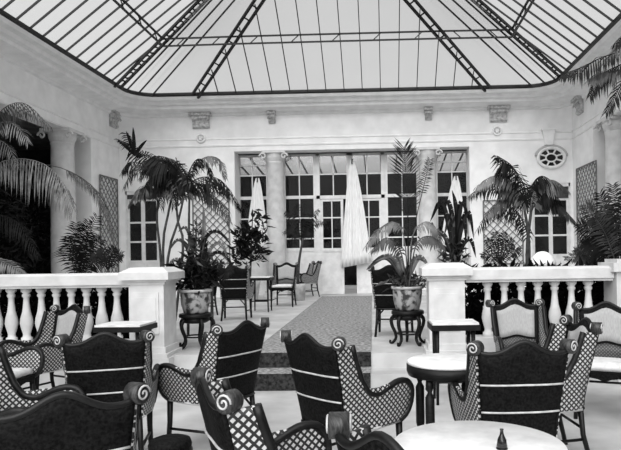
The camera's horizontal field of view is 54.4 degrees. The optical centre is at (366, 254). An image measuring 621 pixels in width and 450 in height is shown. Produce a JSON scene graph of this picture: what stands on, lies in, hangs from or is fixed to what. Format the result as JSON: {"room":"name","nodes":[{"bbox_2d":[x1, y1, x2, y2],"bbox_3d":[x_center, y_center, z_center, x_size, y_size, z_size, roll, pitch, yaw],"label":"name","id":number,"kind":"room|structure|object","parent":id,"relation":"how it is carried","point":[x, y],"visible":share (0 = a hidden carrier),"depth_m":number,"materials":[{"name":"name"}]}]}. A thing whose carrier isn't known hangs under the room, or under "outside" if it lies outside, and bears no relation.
{"room":"sunroom","nodes":[
{"label":"sunroom","id":0,"kind":"room"},
{"bbox_2d":[0,150,50,299],"bbox_3d":[-9.404,-0.784,7.382,3.350,4.800,20.200,-1,0,2],"label":"wall","id":1,"kind":"structure","parent":0,"point":[43,156],"depth_m":17.09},
{"bbox_2d":[0,112,50,150],"bbox_3d":[-9.346,-3.061,7.179,3.150,0.150,19.800,-1,0,2],"label":"ceiling","id":2,"kind":"structure","parent":0,"point":[38,143],"depth_m":15.45,"materials":[{"name":"black"}]},
{"bbox_2d":[0,58,120,291],"bbox_3d":[-7.524,-1.614,7.126,0.450,5.720,19.800,-1,0,2],"label":"wall","id":3,"kind":"structure","parent":0,"point":[93,157],"depth_m":15.37,"materials":[{"name":"paint"}]},
{"bbox_2d":[99,174,118,272],"bbox_3d":[-6.984,-0.764,16.275,0.030,2.715,1.062,-1,0,2],"label":"trellis","id":4,"kind":"object","parent":3,"relation":"attached to","point":[100,175],"visible":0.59,"depth_m":16.32,"materials":[{"name":"grey wood"}]},
{"bbox_2d":[109,110,121,128],"bbox_3d":[-6.950,-3.743,16.602,0.200,0.420,0.500,-1,0,2],"label":"bracket","id":5,"kind":"object","parent":3,"relation":"attached to","point":[114,117],"visible":1,"depth_m":16.49,"materials":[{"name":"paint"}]},
{"bbox_2d":[0,89,619,141],"bbox_3d":[-0.965,-3.320,6.930,12.724,0.050,19.800,-1,0,2],"label":"trim","id":6,"kind":"structure","parent":3,"relation":"attached to","point":[2,91],"depth_m":16.74,"materials":[{"name":"paint"}]},
{"bbox_2d":[0,15,620,117],"bbox_3d":[-0.979,-4.185,6.930,12.724,0.460,19.800,-1,0,2],"label":"crown molding","id":7,"kind":"structure","parent":3,"relation":"attached to","point":[19,47],"depth_m":16.15,"materials":[{"name":"paint"}]},
{"bbox_2d":[0,99,620,148],"bbox_3d":[-0.962,-3.131,6.930,12.724,0.050,19.800,-1,0,2],"label":"wall molding","id":8,"kind":"structure","parent":3,"relation":"attached to","point":[1,100],"depth_m":16.75,"materials":[{"name":"paint"}]},
{"bbox_2d":[290,284,305,300],"bbox_3d":[-1.754,0.947,15.259,0.440,0.420,0.440,-1,0,2],"label":"pot","id":9,"kind":"object","parent":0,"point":[300,290],"depth_m":15.10,"materials":[{"name":"white ceramic"}]},
{"bbox_2d":[1,285,613,385],"bbox_3d":[-0.655,1.310,14.977,19.924,0.340,16.100,-1,0,2],"label":"floor","id":10,"kind":"structure","parent":0,"point":[384,354],"depth_m":9.41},
{"bbox_2d":[0,164,37,273],"bbox_3d":[-7.802,-0.527,12.600,1.776,3.555,1.320,-1,0,2],"label":"shrub","id":11,"kind":"object","parent":10,"relation":"on","point":[16,208],"visible":0.62,"depth_m":12.57,"materials":[{"name":"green plant"}]},
{"bbox_2d":[7,192,50,273],"bbox_3d":[-8.145,-0.139,14.605,1.149,2.791,1.294,-1,0,2],"label":"shrub","id":12,"kind":"object","parent":10,"relation":"on","point":[43,249],"visible":0.59,"depth_m":14.56,"materials":[{"name":"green plant"}]},
{"bbox_2d":[0,102,115,273],"bbox_3d":[-4.711,-0.390,8.223,2.000,3.470,1.366,-1,0,2],"label":"palm","id":13,"kind":"object","parent":10,"relation":"on","point":[25,110],"visible":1,"depth_m":8.33,"materials":[{"name":"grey plant"}]},
{"bbox_2d":[36,127,86,307],"bbox_3d":[-7.291,-0.872,14.422,0.898,4.230,0.754,-1,0,2],"label":"column","id":14,"kind":"structure","parent":10,"relation":"on","point":[62,140],"depth_m":14.18,"materials":[{"name":"white stone"}]},
{"bbox_2d":[0,273,128,341],"bbox_3d":[-3.852,0.707,7.098,2.203,0.965,0.320,-1,0,2],"label":"balustrade","id":15,"kind":"object","parent":10,"relation":"on","point":[71,282],"visible":0.66,"depth_m":7.04,"materials":[{"name":"white stone"}]},
{"bbox_2d":[0,271,128,339],"bbox_3d":[-3.970,0.831,7.658,2.772,1.277,0.699,-1,0,2],"label":"undergrowth","id":16,"kind":"object","parent":10,"relation":"on","point":[124,298],"visible":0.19,"depth_m":7.54,"materials":[{"name":"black plant"}]},
{"bbox_2d":[53,212,106,272],"bbox_3d":[-6.318,-0.132,13.244,1.276,1.632,0.270,-1,0,2],"label":"shrub","id":17,"kind":"object","parent":10,"relation":"on","point":[79,260],"visible":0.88,"depth_m":13.19,"materials":[{"name":"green plant"}]},
{"bbox_2d":[89,245,123,296],"bbox_3d":[-3.504,0.532,8.133,0.497,1.370,0.124,-1,0,2],"label":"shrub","id":18,"kind":"object","parent":10,"relation":"on","point":[104,258],"visible":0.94,"depth_m":8.10,"materials":[{"name":"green plant"}]},
{"bbox_2d":[118,267,184,369],"bbox_3d":[-2.522,0.827,7.085,0.573,1.365,0.573,-1,0,2],"label":"pedestal","id":19,"kind":"object","parent":10,"relation":"on","point":[152,290],"visible":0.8,"depth_m":6.88,"materials":[{"name":"white stone"}]},
{"bbox_2d":[113,128,241,334],"bbox_3d":[-2.720,-0.281,8.772,1.849,3.172,0.848,-1,0,2],"label":"palm","id":20,"kind":"object","parent":10,"relation":"on","point":[167,180],"visible":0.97,"depth_m":8.67,"materials":[{"name":"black plant"}]},
{"bbox_2d":[179,312,215,349],"bbox_3d":[-2.159,0.951,7.588,0.478,0.436,0.462,-1,0,2],"label":"plant stand","id":21,"kind":"object","parent":10,"relation":"on","point":[200,319],"visible":0.84,"depth_m":7.41,"materials":[{"name":"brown wood"}]},
{"bbox_2d":[178,288,211,313],"bbox_3d":[-2.162,0.583,7.568,0.410,0.302,0.410,-1,0,2],"label":"flower pot","id":22,"kind":"object","parent":21,"relation":"on","point":[190,304],"visible":0.92,"depth_m":7.42,"materials":[{"name":"ceramic"}]},
{"bbox_2d":[162,208,233,297],"bbox_3d":[-2.122,-0.040,7.545,0.821,1.155,0.654,-1,0,21],"label":"potted plant","id":23,"kind":"object","parent":22,"relation":"on","point":[195,266],"visible":0.89,"depth_m":7.54,"materials":[{"name":"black plant"}]},
{"bbox_2d":[181,265,219,314],"bbox_3d":[-3.253,0.686,11.784,0.634,0.998,0.689,-1,0,-38],"label":"wicker armchair","id":24,"kind":"object","parent":10,"relation":"on","point":[214,287],"visible":0.09,"depth_m":11.72,"materials":[{"name":"wicker"}]},
{"bbox_2d":[202,259,233,328],"bbox_3d":[-2.148,0.753,8.492,0.592,1.430,0.140,-1,0,2],"label":"fern","id":25,"kind":"object","parent":10,"relation":"on","point":[227,275],"visible":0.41,"depth_m":8.46,"materials":[{"name":"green plant"}]},
{"bbox_2d":[217,265,254,320],"bbox_3d":[-2.377,0.672,10.855,0.634,0.998,0.689,-1,0,-4],"label":"wicker armchair","id":26,"kind":"object","parent":10,"relation":"on","point":[239,286],"visible":0.84,"depth_m":10.61,"materials":[{"name":"wicker"}]},
{"bbox_2d":[227,209,275,300],"bbox_3d":[-3.063,-0.018,15.685,1.428,2.390,0.944,-1,0,2],"label":"potted plant","id":27,"kind":"object","parent":10,"relation":"on","point":[253,233],"visible":0.96,"depth_m":15.61,"materials":[{"name":"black plant"}]},
{"bbox_2d":[250,276,273,311],"bbox_3d":[-2.183,0.804,12.390,0.464,0.720,0.464,-1,0,2],"label":"side table","id":28,"kind":"object","parent":10,"relation":"on","point":[253,278],"visible":0.78,"depth_m":12.21,"materials":[{"name":"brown wood"}]},
{"bbox_2d":[259,150,290,296],"bbox_3d":[-2.585,-0.884,17.104,0.842,4.109,0.689,-1,0,2],"label":"column","id":29,"kind":"structure","parent":10,"relation":"on","point":[275,159],"depth_m":16.88,"materials":[{"name":"white stone"}]},
{"bbox_2d":[269,262,299,306],"bbox_3d":[-1.883,0.664,13.631,0.634,0.998,0.689,-1,0,4],"label":"wicker armchair","id":30,"kind":"object","parent":10,"relation":"on","point":[285,274],"visible":0.89,"depth_m":13.85,"materials":[{"name":"wicker"}]},
{"bbox_2d":[272,284,292,287],"bbox_3d":[-1.886,0.693,13.567,0.450,0.072,0.410,-1,0,4],"label":"cushion","id":31,"kind":"object","parent":30,"relation":"on","point":[273,285],"depth_m":13.37,"materials":[{"name":"white fabric"}]},
{"bbox_2d":[282,204,325,300],"bbox_3d":[-1.603,-0.072,15.265,1.181,2.454,0.462,-1,0,2],"label":"potted palm","id":32,"kind":"object","parent":10,"relation":"on","point":[300,290],"visible":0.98,"depth_m":15.24,"materials":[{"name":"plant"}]},
{"bbox_2d":[296,261,321,296],"bbox_3d":[-1.640,0.661,16.606,0.689,0.998,0.634,-1,0,-28],"label":"wicker armchair","id":33,"kind":"object","parent":10,"relation":"on","point":[311,276],"visible":0.93,"depth_m":16.46,"materials":[{"name":"wicker"}]},
{"bbox_2d":[254,296,371,390],"bbox_3d":[-0.594,1.298,11.478,1.407,0.357,9.890,-1,0,1],"label":"carpet runner","id":34,"kind":"object","parent":10,"relation":"on","point":[328,318],"visible":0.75,"depth_m":8.60,"materials":[{"name":"grey carpet"}]},
{"bbox_2d":[367,265,413,336],"bbox_3d":[0.367,0.629,8.465,0.634,0.998,0.689,-1,0,10],"label":"wicker armchair","id":35,"kind":"object","parent":10,"relation":"on","point":[383,301],"visible":0.59,"depth_m":8.22,"materials":[{"name":"wicker"}]},
{"bbox_2d":[389,309,425,346],"bbox_3d":[0.512,0.910,7.559,0.478,0.436,0.462,-1,0,2],"label":"plant stand","id":36,"kind":"object","parent":10,"relation":"on","point":[406,316],"visible":0.98,"depth_m":7.40,"materials":[{"name":"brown wood"}]},
{"bbox_2d":[391,286,422,310],"bbox_3d":[0.509,0.541,7.538,0.410,0.302,0.410,-1,0,2],"label":"flower pot","id":37,"kind":"object","parent":36,"relation":"on","point":[405,298],"visible":0.94,"depth_m":7.39,"materials":[{"name":"ceramic"}]},
{"bbox_2d":[364,138,447,292],"bbox_3d":[0.465,-0.470,7.523,1.063,2.027,0.505,-1,0,2],"label":"potted palm","id":38,"kind":"object","parent":37,"relation":"on","point":[397,264],"visible":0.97,"depth_m":7.52,"materials":[{"name":"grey plant"}]},
{"bbox_2d":[412,147,442,294],"bbox_3d":[1.732,-0.951,16.976,0.842,4.109,0.689,-1,0,2],"label":"column","id":39,"kind":"structure","parent":10,"relation":"on","point":[428,202],"depth_m":16.75,"materials":[{"name":"white stone"}]},
{"bbox_2d":[430,191,475,318],"bbox_3d":[1.168,0.124,8.005,0.562,1.976,0.526,-1,0,27],"label":"potted plant","id":40,"kind":"object","parent":10,"relation":"on","point":[455,226],"visible":0.7,"depth_m":7.96,"materials":[{"name":"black plant"}]},
{"bbox_2d":[480,231,521,293],"bbox_3d":[1.910,0.424,8.575,0.619,1.545,0.140,-1,0,2],"label":"fern","id":41,"kind":"object","parent":10,"relation":"on","point":[499,239],"visible":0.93,"depth_m":8.54,"materials":[{"name":"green plant"}]},
{"bbox_2d":[465,155,575,302],"bbox_3d":[2.357,-0.234,9.189,1.752,2.604,0.734,-1,0,2],"label":"palm","id":42,"kind":"object","parent":10,"relation":"on","point":[509,193],"visible":0.98,"depth_m":9.12,"materials":[{"name":"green plant"}]},
{"bbox_2d":[463,255,603,334],"bbox_3d":[2.312,0.647,7.496,2.522,1.283,0.718,-1,0,2],"label":"undergrowth","id":43,"kind":"object","parent":10,"relation":"on","point":[474,308],"visible":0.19,"depth_m":7.38,"materials":[{"name":"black plant"}]},
{"bbox_2d":[465,265,613,351],"bbox_3d":[1.962,0.617,6.925,1.656,0.965,0.320,-1,0,2],"label":"balustrade","id":44,"kind":"object","parent":10,"relation":"on","point":[536,275],"visible":0.62,"depth_m":6.80,"materials":[{"name":"white stone"}]},
{"bbox_2d":[531,251,555,265],"bbox_3d":[2.314,0.523,7.885,0.350,1.143,0.350,-1,0,2],"label":"floor lamp","id":45,"kind":"object","parent":10,"relation":"on","point":[543,256],"visible":0.49,"depth_m":7.77,"materials":[{"name":"white fabric"}]},
{"bbox_2d":[563,238,591,263],"bbox_3d":[3.072,0.485,8.540,0.584,1.472,0.133,-1,0,2],"label":"fern","id":46,"kind":"object","parent":10,"relation":"on","point":[575,250],"visible":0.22,"depth_m":8.51,"materials":[{"name":"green plant"}]},
{"bbox_2d":[571,181,620,265],"bbox_3d":[3.190,0.010,7.821,1.066,1.935,0.466,-1,0,-3],"label":"palm","id":47,"kind":"object","parent":10,"relation":"on","point":[603,244],"visible":0.88,"depth_m":7.68,"materials":[{"name":"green plant"}]},
{"bbox_2d":[592,115,620,257],"bbox_3d":[5.866,-1.076,14.032,0.898,4.230,0.754,-1,0,2],"label":"column","id":48,"kind":"structure","parent":10,"relation":"on","point":[611,126],"depth_m":13.83,"materials":[{"name":"white stone"}]},
{"bbox_2d":[1,0,620,98],"bbox_3d":[-1.010,-5.548,6.592,11.307,2.535,19.123,-1,0,2],"label":"ceiling","id":49,"kind":"structure","parent":0,"point":[537,50],"depth_m":14.60,"materials":[{"name":"clear glass"}]},
{"bbox_2d":[0,8,620,96],"bbox_3d":[-0.992,-4.400,6.584,11.340,0.110,19.108,-1,0,2],"label":"curb","id":50,"kind":"object","parent":49,"relation":"attached to","point":[3,13],"visible":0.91,"depth_m":15.95,"materials":[{"name":"metal"}]},
{"bbox_2d":[21,381,620,449],"bbox_3d":[-1.035,1.546,2.032,19.924,0.120,10.000,-1,0,2],"label":"floor","id":51,"kind":"structure","parent":0,"point":[602,411],"depth_m":5.45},
{"bbox_2d":[0,346,44,390],"bbox_3d":[-3.354,1.027,5.305,0.689,0.998,0.634,-1,0,4],"label":"wicker armchair","id":52,"kind":"object","parent":51,"relation":"on","point":[27,363],"visible":0.62,"depth_m":5.57,"materials":[{"name":"wicker"}]},
{"bbox_2d":[12,368,32,378],"bbox_3d":[-3.290,1.055,5.301,0.410,0.072,0.450,-1,0,4],"label":"cushion","id":53,"kind":"object","parent":52,"relation":"on","point":[20,373],"depth_m":5.39,"materials":[{"name":"white fabric"}]},
{"bbox_2d":[0,346,86,415],"bbox_3d":[-2.125,1.008,3.551,0.689,0.998,0.634,-1,0,-2],"label":"wicker armchair","id":54,"kind":"object","parent":51,"relation":"on","point":[13,398],"visible":0.29,"depth_m":3.80,"materials":[{"name":"wicker"}]},
{"bbox_2d":[0,304,90,389],"bbox_3d":[-3.270,1.026,6.114,0.634,0.998,0.689,-1,0,28],"label":"wicker armchair","id":55,"kind":"object","parent":51,"relation":"on","point":[71,321],"visible":0.64,"depth_m":6.24,"materials":[{"name":"wicker"}]},
{"bbox_2d":[0,382,150,449],"bbox_3d":[-1.257,0.995,2.470,0.634,0.998,0.689,-1,0,-28],"label":"wicker armchair","id":56,"kind":"object","parent":51,"relation":"on","point":[61,420],"visible":1,"depth_m":2.21,"materials":[{"name":"wicker"}]},
{"bbox_2d":[52,330,159,449],"bbox_3d":[-1.810,1.003,4.250,0.634,0.998,0.689,-1,0,-16],"label":"wicker armchair","id":57,"kind":"object","parent":51,"relation":"on","point":[102,364],"visible":0.7,"depth_m":3.98,"materials":[{"name":"wicker"}]},
{"bbox_2d":[93,321,157,339],"bbox_3d":[-2.544,1.115,6.350,0.504,0.790,0.424,-1,0,4],"label":"side table","id":58,"kind":"object","parent":51,"relation":"on","point":[115,327],"visible":0.27,"depth_m":6.16,"materials":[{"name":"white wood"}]},
{"bbox_2d":[148,433,192,449],"bbox_3d":[-1.113,1.260,3.401,0.248,0.456,0.248,-1,0,2],"label":"footstool","id":59,"kind":"object","parent":51,"relation":"on","point":[174,441],"visible":1,"depth_m":3.35,"materials":[{"name":"fabric"}]},
{"bbox_2d":[157,317,269,433],"bbox_3d":[-1.185,0.994,4.710,0.689,0.998,0.634,-1,0,32],"label":"wicker armchair","id":60,"kind":"object","parent":51,"relation":"on","point":[234,355],"visible":0.77,"depth_m":4.52,"materials":[{"name":"wicker"}]},
{"bbox_2d":[190,367,331,449],"bbox_3d":[-0.354,0.981,2.542,0.689,0.998,0.634,-1,0,-26],"label":"wicker armchair","id":61,"kind":"object","parent":51,"relation":"on","point":[229,425],"visible":1,"depth_m":2.27,"materials":[{"name":"wicker"}]},
{"bbox_2d":[280,330,414,445],"bbox_3d":[-0.139,0.977,3.956,0.689,0.998,0.634,-1,0,-44],"label":"wicker armchair","id":62,"kind":"object","parent":51,"relation":"on","point":[327,379],"visible":0.92,"depth_m":3.73,"materials":[{"name":"wicker"}]},
{"bbox_2d":[326,412,403,449],"bbox_3d":[0.306,0.970,1.825,0.689,0.998,0.634,-1,0,-38],"label":"wicker armchair","id":63,"kind":"object","parent":51,"relation":"on","point":[338,424],"visible":1,"depth_m":1.80,"materials":[{"name":"wicker"}]},
{"bbox_2d":[370,368,425,388],"bbox_3d":[-0.750,1.397,6.746,2.942,0.170,0.360,-1,0,2],"label":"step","id":64,"kind":"structure","parent":51,"relation":"on","point":[379,376],"depth_m":6.54,"materials":[{"name":"white stone"}]},
{"bbox_2d":[406,353,466,425],"bbox_3d":[0.550,1.082,4.029,0.558,0.760,0.558,-1,0,2],"label":"round table","id":65,"kind":"object","parent":51,"relation":"on","point":[434,367],"visible":0.39,"depth_m":3.85,"materials":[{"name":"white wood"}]},
{"bbox_2d":[419,262,472,384],"bbox_3d":[0.914,0.773,6.980,0.567,1.365,0.567,-1,0,2],"label":"pedestal","id":66,"kind":"object","parent":51,"relation":"on","point":[445,282],"visible":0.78,"depth_m":6.76,"materials":[{"name":"white stone"}]},
{"bbox_2d":[427,319,480,404],"bbox_3d":[0.862,1.057,5.971,0.474,0.800,0.384,-1,0,0],"label":"side table","id":67,"kind":"object","parent":51,"relation":"on","point":[470,326],"visible":0.56,"depth_m":5.82,"materials":[{"name":"white marble"},{"name":"dark wood"}]},
{"bbox_2d":[395,420,567,449],"bbox_3d":[0.442,1.104,2.360,0.680,0.722,0.680,-1,0,2],"label":"round table","id":68,"kind":"object","parent":51,"relation":"on","point":[467,434],"visible":0.92,"depth_m":2.44,"materials":[{"name":"white marble"},{"name":"dark wood"}]},
{"bbox_2d":[496,428,507,449],"bbox_3d":[0.516,0.703,2.295,0.044,0.075,0.043,-1,0,2],"label":"bud vase","id":69,"kind":"object","parent":68,"relation":"on","point":[501,441],"visible":1,"depth_m":2.28,"materials":[{"name":"black glass"}]},
{"bbox_2d":[448,338,577,437],"bbox_3d":[0.856,0.962,3.616,0.634,0.998,0.689,-1,0,-2],"label":"wicker armchair","id":70,"kind":"object","parent":51,"relation":"on","point":[521,383],"visible":0.84,"depth_m":3.34,"materials":[{"name":"wicker"}]},
{"bbox_2d":[485,298,547,351],"bbox_3d":[1.556,0.951,5.963,0.634,0.998,0.689,-1,0,-1],"label":"wicker armchair","id":71,"kind":"object","parent":51,"relation":"on","point":[514,320],"visible":0.56,"depth_m":6.21,"materials":[{"name":"fabric"}]},
{"bbox_2d":[543,314,603,449],"bbox_3d":[1.278,0.955,4.348,0.689,0.998,0.634,-1,0,-4],"label":"wicker armchair","id":72,"kind":"object","parent":51,"relation":"on","point":[586,332],"visible":0.52,"depth_m":4.12,"materials":[{"name":"wicker"}]},
{"bbox_2d":[555,36,620,118],"bbox_3d":[2.546,-0.494,6.168,1.234,3.852,0.289,-1,0,2],"label":"palm","id":73,"kind":"object","parent":51,"relation":"on","point":[604,79],"visible":1,"depth_m":6.11,"materials":[{"name":"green plant"}]},
{"bbox_2d":[571,301,620,418],"bbox_3d":[2.163,0.942,5.442,0.634,0.998,0.689,-1,0,24],"label":"wicker armchair","id":74,"kind":"object","parent":51,"relation":"on","point":[606,364],"visible":0.46,"depth_m":5.65,"materials":[{"name":"wicker"}]},
{"bbox_2d":[591,357,620,371],"bbox_3d":[2.138,0.971,5.383,0.450,0.072,0.410,-1,0,24],"label":"cushion","id":75,"kind":"object","parent":74,"relation":"on","point":[599,364],"depth_m":5.22,"materials":[{"name":"white fabric"}]},
{"bbox_2d":[598,259,620,381],"bbox_3d":[3.012,0.733,6.894,0.520,1.380,0.500,-1,0,2],"label":"pier","id":76,"kind":"object","parent":51,"relation":"on","point":[612,288],"visible":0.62,"depth_m":6.75,"materials":[{"name":"white stone"}]},
{"bbox_2d":[119,106,573,297],"bbox_3d":[-0.640,-1.720,17.051,13.724,5.720,0.450,-1,0,2],"label":"wall","id":77,"kind":"structure","parent":0,"point":[521,153],"depth_m":16.83,"materials":[{"name":"paint"}]},
{"bbox_2d":[125,191,159,268],"bbox_3d":[-6.357,-0.293,17.116,0.960,3.042,0.200,-1,0,2],"label":"door","id":78,"kind":"structure","parent":77,"relation":"in","point":[142,249],"depth_m":17.08,"materials":[{"name":"white paint"}]},
{"bbox_2d":[188,112,211,128],"bbox_3d":[-4.681,-3.778,16.845,0.620,0.420,0.200,-1,0,2],"label":"bracket","id":79,"kind":"object","parent":77,"relation":"attached to","point":[200,120],"visible":1,"depth_m":16.83,"materials":[{"name":"paint"}]},
{"bbox_2d":[196,133,205,142],"bbox_3d":[-4.689,-3.290,16.907,0.280,0.280,0.068,-1,0,2],"label":"rosette","id":80,"kind":"object","parent":77,"relation":"attached to","point":[198,136],"visible":1,"depth_m":16.89,"materials":[{"name":"paint"}]},
{"bbox_2d":[192,191,229,263],"bbox_3d":[-4.391,-0.761,16.907,1.058,2.045,0.030,-1,0,2],"label":"trellis","id":81,"kind":"object","parent":77,"relation":"attached to","point":[193,198],"visible":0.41,"depth_m":16.90,"materials":[{"name":"grey wood"}]},
{"bbox_2d":[238,155,267,294],"bbox_3d":[-3.426,-0.871,17.494,1.135,4.109,0.270,-1,0,2],"label":"window","id":82,"kind":"structure","parent":77,"relation":"in","point":[256,270],"depth_m":17.50,"materials":[{"name":"white paint"}]},
{"bbox_2d":[248,176,266,249],"bbox_3d":[-3.172,-1.188,17.370,0.724,2.214,0.267,-1,0,2],"label":"curtain","id":83,"kind":"object","parent":82,"relation":"hanging from","point":[257,202],"visible":0.6,"depth_m":17.30,"materials":[{"name":"fabric"}]},
{"bbox_2d":[267,110,275,123],"bbox_3d":[-2.663,-3.859,16.785,0.255,0.320,0.200,-1,0,2],"label":"bracket","id":84,"kind":"object","parent":77,"relation":"attached to","point":[271,114],"visible":1,"depth_m":16.74,"materials":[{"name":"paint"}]},
{"bbox_2d":[284,154,317,294],"bbox_3d":[-1.951,-0.885,17.485,0.994,4.091,0.060,-1,0,2],"label":"window","id":85,"kind":"structure","parent":77,"relation":"in","point":[308,255],"depth_m":17.46,"materials":[{"name":"white paint"}]},
{"bbox_2d":[316,152,385,294],"bbox_3d":[-0.465,-0.908,17.441,1.979,4.091,0.100,-1,0,2],"label":"window","id":86,"kind":"structure","parent":77,"relation":"in","point":[349,156],"depth_m":17.41,"materials":[{"name":"white paint"}]},
{"bbox_2d":[320,199,344,293],"bbox_3d":[-1.006,-0.242,17.457,0.671,2.756,0.060,-1,0,2],"label":"door","id":87,"kind":"structure","parent":86,"relation":"attached to","point":[332,274],"depth_m":17.44,"materials":[{"name":"white paint"}]},
{"bbox_2d":[341,158,371,267],"bbox_3d":[-0.323,-1.218,17.285,0.893,3.170,0.267,-1,0,2],"label":"umbrella","id":88,"kind":"object","parent":86,"relation":"hanging from","point":[355,233],"visible":1,"depth_m":17.21,"materials":[{"name":"fabric"}]},
{"bbox_2d":[357,198,381,293],"bbox_3d":[0.070,-0.259,17.425,0.755,2.756,0.060,-1,0,2],"label":"door","id":89,"kind":"structure","parent":86,"relation":"attached to","point":[364,286],"depth_m":17.40,"materials":[{"name":"white paint"}]},
{"bbox_2d":[238,149,466,155],"bbox_3d":[-0.433,-3.112,17.404,7.194,0.320,0.270,-1,0,2],"label":"trim","id":90,"kind":"structure","parent":77,"relation":"attached to","point":[460,149],"depth_m":17.30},
{"bbox_2d":[384,152,419,277],"bbox_3d":[1.030,-0.931,17.397,1.013,4.091,0.060,-1,0,2],"label":"window","id":91,"kind":"structure","parent":77,"relation":"in","point":[387,195],"depth_m":17.37,"materials":[{"name":"white paint"}]},
{"bbox_2d":[424,107,432,119],"bbox_3d":[1.710,-3.927,16.655,0.255,0.320,0.200,-1,0,2],"label":"bracket","id":92,"kind":"object","parent":77,"relation":"attached to","point":[428,113],"visible":1,"depth_m":16.61,"materials":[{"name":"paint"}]},
{"bbox_2d":[436,151,468,289],"bbox_3d":[2.597,-0.965,17.315,1.200,4.109,0.270,-1,0,2],"label":"window","id":93,"kind":"structure","parent":77,"relation":"in","point":[444,152],"depth_m":17.33,"materials":[{"name":"white paint"}]},
{"bbox_2d":[438,174,468,259],"bbox_3d":[2.467,-1.097,17.203,0.911,2.466,0.267,-1,0,2],"label":"umbrella","id":94,"kind":"object","parent":93,"relation":"hanging from","point":[455,186],"visible":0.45,"depth_m":17.12,"materials":[{"name":"fabric"}]},
{"bbox_2d":[492,126,501,135],"bbox_3d":[3.617,-3.451,16.660,0.280,0.280,0.068,-1,0,2],"label":"rosette","id":95,"kind":"object","parent":77,"relation":"attached to","point":[497,130],"visible":1,"depth_m":16.65,"materials":[{"name":"paint"}]},
{"bbox_2d":[487,105,510,121],"bbox_3d":[3.643,-3.907,16.598,0.620,0.420,0.200,-1,0,2],"label":"bracket","id":96,"kind":"object","parent":77,"relation":"attached to","point":[498,113],"visible":1,"depth_m":16.57,"materials":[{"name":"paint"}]},
{"bbox_2d":[483,200,523,264],"bbox_3d":[3.783,-0.639,16.665,1.108,1.793,0.030,-1,0,2],"label":"trellis","id":97,"kind":"object","parent":77,"relation":"attached to","point":[522,245],"visible":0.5,"depth_m":16.66,"materials":[{"name":"grey wood"}]},
{"bbox_2d":[541,128,556,144],"bbox_3d":[5.022,-3.273,16.587,0.400,0.450,0.140,-1,0,2],"label":"keystone","id":98,"kind":"object","parent":77,"relation":"attached to","point":[548,134],"visible":1,"depth_m":16.55,"materials":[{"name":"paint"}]},
{"bbox_2d":[531,183,570,265],"bbox_3d":[5.128,-0.474,16.775,1.073,3.050,0.200,-1,0,2],"label":"window","id":99,"kind":"structure","parent":77,"relation":"in","point":[552,236],"depth_m":16.74,"materials":[{"name":"white paint"}]},
{"bbox_2d":[534,144,567,168],"bbox_3d":[5.106,-2.719,16.625,0.931,0.694,0.100,-1,0,2],"label":"window","id":100,"kind":"structure","parent":77,"relation":"in","point":[553,156],"depth_m":16.61,"materials":[{"name":"white paint"}]},
{"bbox_2d":[240,153,465,176],"bbox_3d":[-0.361,-3.345,19.948,9.594,0.660,5.347,-1,0,2],"label":"ceiling","id":101,"kind":"structure","parent":0,"point":[373,161],"depth_m":21.35,"materials":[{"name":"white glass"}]},
{"bbox_2d":[241,172,466,284],"bbox_3d":[-0.465,-1.293,22.723,12.724,4.860,0.200,-1,0,2],"label":"windows","id":102,"kind":"structure","parent":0,"point":[444,179],"depth_m":22.64,"materials":[{"name":"glass"}]},
{"bbox_2d":[572,80,620,291],"bbox_3d":[5.643,-1.818,6.735,0.450,5.720,19.800,-1,0,2],"label":"wall","id":103,"kind":"structure","parent":0,"point":[589,146],"depth_m":15.24,"materials":[{"name":"paint"}]},
{"bbox_2d":[571,96,583,115],"bbox_3d":[5.555,-3.937,15.845,0.200,0.420,0.500,-1,0,2],"label":"bracket","id":104,"kind":"object","parent":103,"relation":"attached to","point":[578,102],"visible":1,"depth_m":15.69,"materials":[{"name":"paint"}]},
{"bbox_2d":[576,160,597,265],"bbox_3d":[5.660,-0.967,15.465,0.030,2.728,1.546,-1,0,2],"label":"trellis","id":105,"kind":"object","parent":103,"relation":"attached to","point":[595,161],"visible":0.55,"depth_m":15.56,"materials":[{"name":"grey wood"}]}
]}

